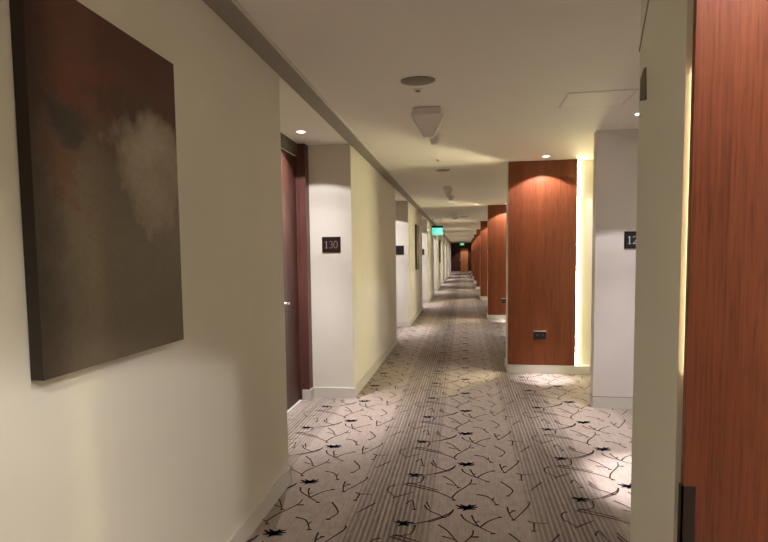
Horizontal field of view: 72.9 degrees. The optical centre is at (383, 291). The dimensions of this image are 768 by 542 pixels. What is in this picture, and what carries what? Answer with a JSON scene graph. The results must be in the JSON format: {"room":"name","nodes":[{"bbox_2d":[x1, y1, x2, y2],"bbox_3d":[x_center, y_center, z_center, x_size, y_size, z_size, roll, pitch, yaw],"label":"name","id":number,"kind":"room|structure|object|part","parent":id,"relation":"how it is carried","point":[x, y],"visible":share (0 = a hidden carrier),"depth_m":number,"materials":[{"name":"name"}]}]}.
{"room":"hotel corridor","nodes":[
{"label":"hotel corridor","id":0,"kind":"room"},
{"bbox_2d":[0,0,450,541],"bbox_3d":[1.806,-1.268,21.083,0.655,2.520,46.900,0,4,9],"label":"wall","id":1,"kind":"structure","parent":0,"point":[181,440],"depth_m":2.22,"materials":[{"name":"beige paint"}]},
{"bbox_2d":[9,0,183,380],"bbox_3d":[-0.838,-0.304,1.620,0.038,1.020,0.668,0,4,9],"label":"picture","id":2,"kind":"object","parent":1,"relation":"attached to","point":[95,105],"visible":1,"depth_m":1.50,"materials":[{"name":"fabric"}]},
{"bbox_2d":[280,132,312,412],"bbox_3d":[-0.898,-0.137,4.614,0.140,2.519,1.244,0,4,9],"label":"door","id":3,"kind":"structure","parent":1,"relation":"in","point":[294,169],"depth_m":5.04,"materials":[{"name":"brown wood"}]},
{"bbox_3d":[-0.898,-0.137,4.614,0.140,2.519,1.244,0,4,9],"label":"frame","id":4,"kind":"part","parent":3,"relation":"part of","materials":[{"name":"brown wood"}]},
{"bbox_2d":[203,0,451,242],"bbox_3d":[2.182,-2.520,20.940,0.139,0.012,46.900,0,4,9],"label":"trim","id":5,"kind":"structure","parent":1,"relation":"attached to","point":[231,12],"depth_m":3.11,"materials":[{"name":"grey paint"}]},
{"bbox_2d":[322,237,340,251],"bbox_3d":[-0.523,-0.464,5.160,0.187,0.153,0.009,0,4,9],"label":"room sign","id":6,"kind":"object","parent":1,"relation":"attached to","point":[329,244],"visible":1,"depth_m":5.16,"materials":[{"name":"black plastic"}]},
{"bbox_2d":[227,272,450,541],"bbox_3d":[1.900,-0.064,21.151,0.517,0.105,46.900,0,4,9],"label":"baseboard","id":7,"kind":"structure","parent":1,"relation":"attached to","point":[252,521],"depth_m":3.28,"materials":[{"name":"beige paint"}]},
{"bbox_2d":[396,246,403,254],"bbox_3d":[0.315,-0.828,10.432,0.170,0.180,0.008,0,4,9],"label":"room sign","id":8,"kind":"object","parent":1,"relation":"attached to","point":[399,249],"visible":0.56,"depth_m":10.43,"materials":[{"name":"black plastic"}]},
{"bbox_2d":[415,224,418,269],"bbox_3d":[0.772,-1.021,12.082,0.038,1.020,0.668,0,4,9],"label":"picture","id":9,"kind":"object","parent":1,"relation":"attached to","point":[416,225],"visible":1,"depth_m":11.79,"materials":[{"name":"fabric"}]},
{"bbox_2d":[439,240,440,262],"bbox_3d":[2.548,-1.812,23.619,0.038,1.020,0.668,0,4,9],"label":"picture","id":10,"kind":"object","parent":1,"relation":"attached to","point":[439,240],"visible":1,"depth_m":23.46,"materials":[{"name":"fabric"}]},
{"bbox_2d":[237,0,640,242],"bbox_3d":[3.221,-2.567,20.776,3.550,0.080,47.000,0,4,9],"label":"ceiling","id":11,"kind":"structure","parent":0,"point":[502,71],"depth_m":3.23,"materials":[{"name":"paint"}]},
{"bbox_2d":[401,76,434,85],"bbox_3d":[0.213,-1.317,3.260,0.216,0.012,0.156,0,4,9],"label":"ceiling vent","id":12,"kind":"object","parent":11,"relation":"in","point":[415,80],"visible":1,"depth_m":3.23,"materials":[{"name":"brown"}]},
{"bbox_2d":[411,106,445,138],"bbox_3d":[0.337,-1.263,3.918,0.254,0.210,0.168,0,4,9],"label":"ceiling fitting","id":13,"kind":"object","parent":11,"relation":"hanging from","point":[428,120],"visible":1,"depth_m":3.85,"materials":[{"name":"white plastic"}]},
{"bbox_2d":[430,134,441,144],"bbox_3d":[0.465,-1.383,4.752,0.136,0.085,0.136,0,4,9],"label":"ceiling fitting","id":14,"kind":"object","parent":11,"relation":"attached to","point":[435,141],"visible":0.74,"depth_m":4.72,"materials":[{"name":"white plastic"}]},
{"bbox_2d":[432,217,442,234],"bbox_3d":[1.527,-1.858,14.849,0.326,0.504,0.070,0,4,9],"label":"exit sign","id":15,"kind":"object","parent":11,"relation":"hanging from","point":[436,230],"visible":1,"depth_m":14.84,"materials":[{"name":"green plastic"}]},
{"bbox_2d":[436,169,449,171],"bbox_3d":[0.758,-1.551,6.673,0.184,0.012,0.132,0,4,9],"label":"ceiling vent","id":16,"kind":"object","parent":11,"relation":"in","point":[439,170],"visible":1,"depth_m":6.64,"materials":[{"name":"brown"}]},
{"bbox_2d":[443,186,452,197],"bbox_3d":[1.024,-1.585,8.303,0.152,0.168,0.101,0,4,9],"label":"ceiling fitting","id":17,"kind":"object","parent":11,"relation":"hanging from","point":[448,190],"visible":1,"depth_m":8.26,"materials":[{"name":"white plastic"}]},
{"bbox_2d":[558,89,638,107],"bbox_3d":[1.507,-1.365,3.690,0.460,0.004,0.370,0,4,9],"label":"access hatch","id":18,"kind":"object","parent":11,"relation":"attached to","point":[607,97],"visible":0.95,"depth_m":3.67,"materials":[{"name":"paint"}]},
{"bbox_2d":[246,272,632,541],"bbox_3d":[3.251,-0.014,20.947,3.450,0.002,46.900,0,4,9],"label":"floor","id":19,"kind":"structure","parent":0,"point":[442,443],"depth_m":3.76,"materials":[{"name":"carpet"}]},
{"bbox_2d":[451,243,470,270],"bbox_3d":[6.801,-2.858,44.026,3.550,2.520,0.080,0,4,9],"label":"wall","id":20,"kind":"structure","parent":0,"point":[455,247],"depth_m":44.06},
{"bbox_2d":[460,248,467,272],"bbox_3d":[6.768,-2.640,43.988,0.735,2.090,0.035,0,4,9],"label":"door","id":21,"kind":"structure","parent":20,"relation":"in","point":[463,251],"depth_m":43.99,"materials":[{"name":"orange wood"}]},
{"bbox_2d":[487,207,487,312],"bbox_3d":[2.942,-0.650,11.626,1.222,2.520,0.340,0,4,9],"label":"pillar","id":22,"kind":"structure","parent":0,"point":[487,207],"depth_m":11.84,"materials":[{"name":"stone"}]},
{"bbox_2d":[487,313,505,319],"bbox_3d":[2.942,0.559,11.677,1.240,0.100,0.424,0,4,9],"label":"baseboard","id":23,"kind":"structure","parent":22,"relation":"attached to","point":[501,317],"depth_m":11.53,"materials":[{"name":"paint"}]},
{"bbox_2d":[488,205,505,314],"bbox_3d":[2.703,-0.687,11.452,0.818,2.414,0.070,0,4,9],"label":"wood panel","id":24,"kind":"object","parent":22,"relation":"attached to","point":[496,213],"visible":0.52,"depth_m":11.45,"materials":[{"name":"brown wood"}]},
{"bbox_2d":[506,159,593,364],"bbox_3d":[2.130,-0.288,6.351,1.222,2.520,0.340,0,4,9],"label":"pillar","id":25,"kind":"structure","parent":0,"point":[586,166],"depth_m":6.15,"materials":[{"name":"paint"}]},
{"bbox_2d":[508,159,579,365],"bbox_3d":[1.891,-0.325,6.177,0.818,2.414,0.070,0,4,9],"label":"wood panel","id":26,"kind":"object","parent":25,"relation":"attached to","point":[544,195],"visible":0.99,"depth_m":6.14,"materials":[{"name":"brown wood"}]},
{"bbox_2d":[534,331,545,338],"bbox_3d":[1.859,0.519,6.198,0.144,0.101,0.012,0,4,9],"label":"power outlet","id":27,"kind":"object","parent":26,"relation":"attached to","point":[537,334],"visible":1,"depth_m":6.20,"materials":[{"name":"black plastic"}]},
{"bbox_2d":[504,358,589,374],"bbox_3d":[2.130,0.921,6.401,1.240,0.100,0.424,0,4,9],"label":"baseboard","id":28,"kind":"structure","parent":25,"relation":"attached to","point":[511,368],"depth_m":6.21,"materials":[{"name":"paint"}]},
{"bbox_2d":[590,129,637,396],"bbox_3d":[2.209,-0.182,4.737,0.575,2.520,0.110,0,4,9],"label":"wall","id":29,"kind":"structure","parent":0,"point":[615,167],"depth_m":4.70,"materials":[{"name":"white paint"}]},
{"bbox_2d":[589,393,632,408],"bbox_3d":[2.222,1.019,4.820,0.577,0.112,0.122,0,4,9],"label":"baseboard","id":30,"kind":"structure","parent":29,"relation":"attached to","point":[605,402],"depth_m":4.78,"materials":[{"name":"paint"}]},
{"bbox_2d":[624,231,635,248],"bbox_3d":[2.248,-0.460,4.652,0.187,0.153,0.009,0,4,9],"label":"room sign","id":31,"kind":"object","parent":29,"relation":"attached to","point":[629,236],"visible":0.57,"depth_m":4.66,"materials":[{"name":"black plastic"}]},
{"bbox_2d":[630,0,693,541],"bbox_3d":[1.363,0.053,1.367,1.222,2.520,0.340,0,4,9],"label":"wall","id":32,"kind":"structure","parent":0,"point":[667,39],"depth_m":1.41,"materials":[{"name":"paint"}]},
{"bbox_2d":[639,0,648,100],"bbox_3d":[0.748,-0.890,1.412,0.004,0.676,0.324,0,4,9],"label":"wall fitting","id":33,"kind":"object","parent":32,"relation":"attached to","point":[643,86],"visible":1,"depth_m":1.53,"materials":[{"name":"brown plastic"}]},
{"bbox_2d":[677,0,767,541],"bbox_3d":[1.320,0.016,1.161,1.224,2.414,0.074,0,4,9],"label":"wood panel","id":34,"kind":"object","parent":32,"relation":"attached to","point":[723,487],"visible":1,"depth_m":1.21,"materials":[{"name":"brown wood"}]},
{"bbox_3d":[4.566,-1.374,22.177,1.222,2.520,0.340,0,4,9],"label":"pillar","id":35,"kind":"structure","parent":0,"visible":0},
{"bbox_2d":[476,229,479,286],"bbox_3d":[4.327,-1.410,22.004,0.818,2.414,0.070,0,4,9],"label":"wood panel","id":36,"kind":"object","parent":35,"relation":"attached to","point":[477,230],"visible":0.36,"depth_m":22.02,"materials":[{"name":"brown wood"}]},
{"bbox_3d":[3.754,-1.012,16.902,1.222,2.520,0.340,0,4,9],"label":"pillar","id":37,"kind":"structure","parent":0,"visible":0},
{"bbox_2d":[480,221,486,295],"bbox_3d":[3.515,-1.049,16.728,0.818,2.414,0.070,0,4,9],"label":"wood panel","id":38,"kind":"object","parent":37,"relation":"attached to","point":[483,224],"visible":0.36,"depth_m":16.74,"materials":[{"name":"brown wood"}]},
{"bbox_3d":[5.378,-1.735,27.453,1.222,2.520,0.340,0,4,9],"label":"pillar","id":39,"kind":"structure","parent":0,"visible":0},
{"bbox_2d":[474,235,475,280],"bbox_3d":[5.138,-1.772,27.279,0.818,2.414,0.070,0,4,9],"label":"wood panel","id":40,"kind":"object","parent":39,"relation":"attached to","point":[474,235],"visible":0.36,"depth_m":27.30,"materials":[{"name":"brown wood"}]},
{"bbox_3d":[6.190,-2.097,32.729,1.222,2.520,0.340,0,4,9],"label":"pillar","id":41,"kind":"structure","parent":0,"visible":0},
{"bbox_2d":[472,238,473,276],"bbox_3d":[5.950,-2.134,32.555,0.818,2.414,0.070,0,4,9],"label":"wood panel","id":42,"kind":"object","parent":41,"relation":"attached to","point":[472,238],"visible":0.28,"depth_m":32.58,"materials":[{"name":"brown wood"}]},
{"bbox_3d":[7.002,-2.459,38.004,1.222,2.520,0.340,0,4,9],"label":"pillar","id":43,"kind":"structure","parent":0,"visible":0},
{"bbox_2d":[471,240,471,273],"bbox_3d":[6.762,-2.495,37.831,0.818,2.414,0.070,0,4,9],"label":"wood panel","id":44,"kind":"object","parent":43,"relation":"attached to","point":[471,240],"visible":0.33,"depth_m":37.85,"materials":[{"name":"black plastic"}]}
]}

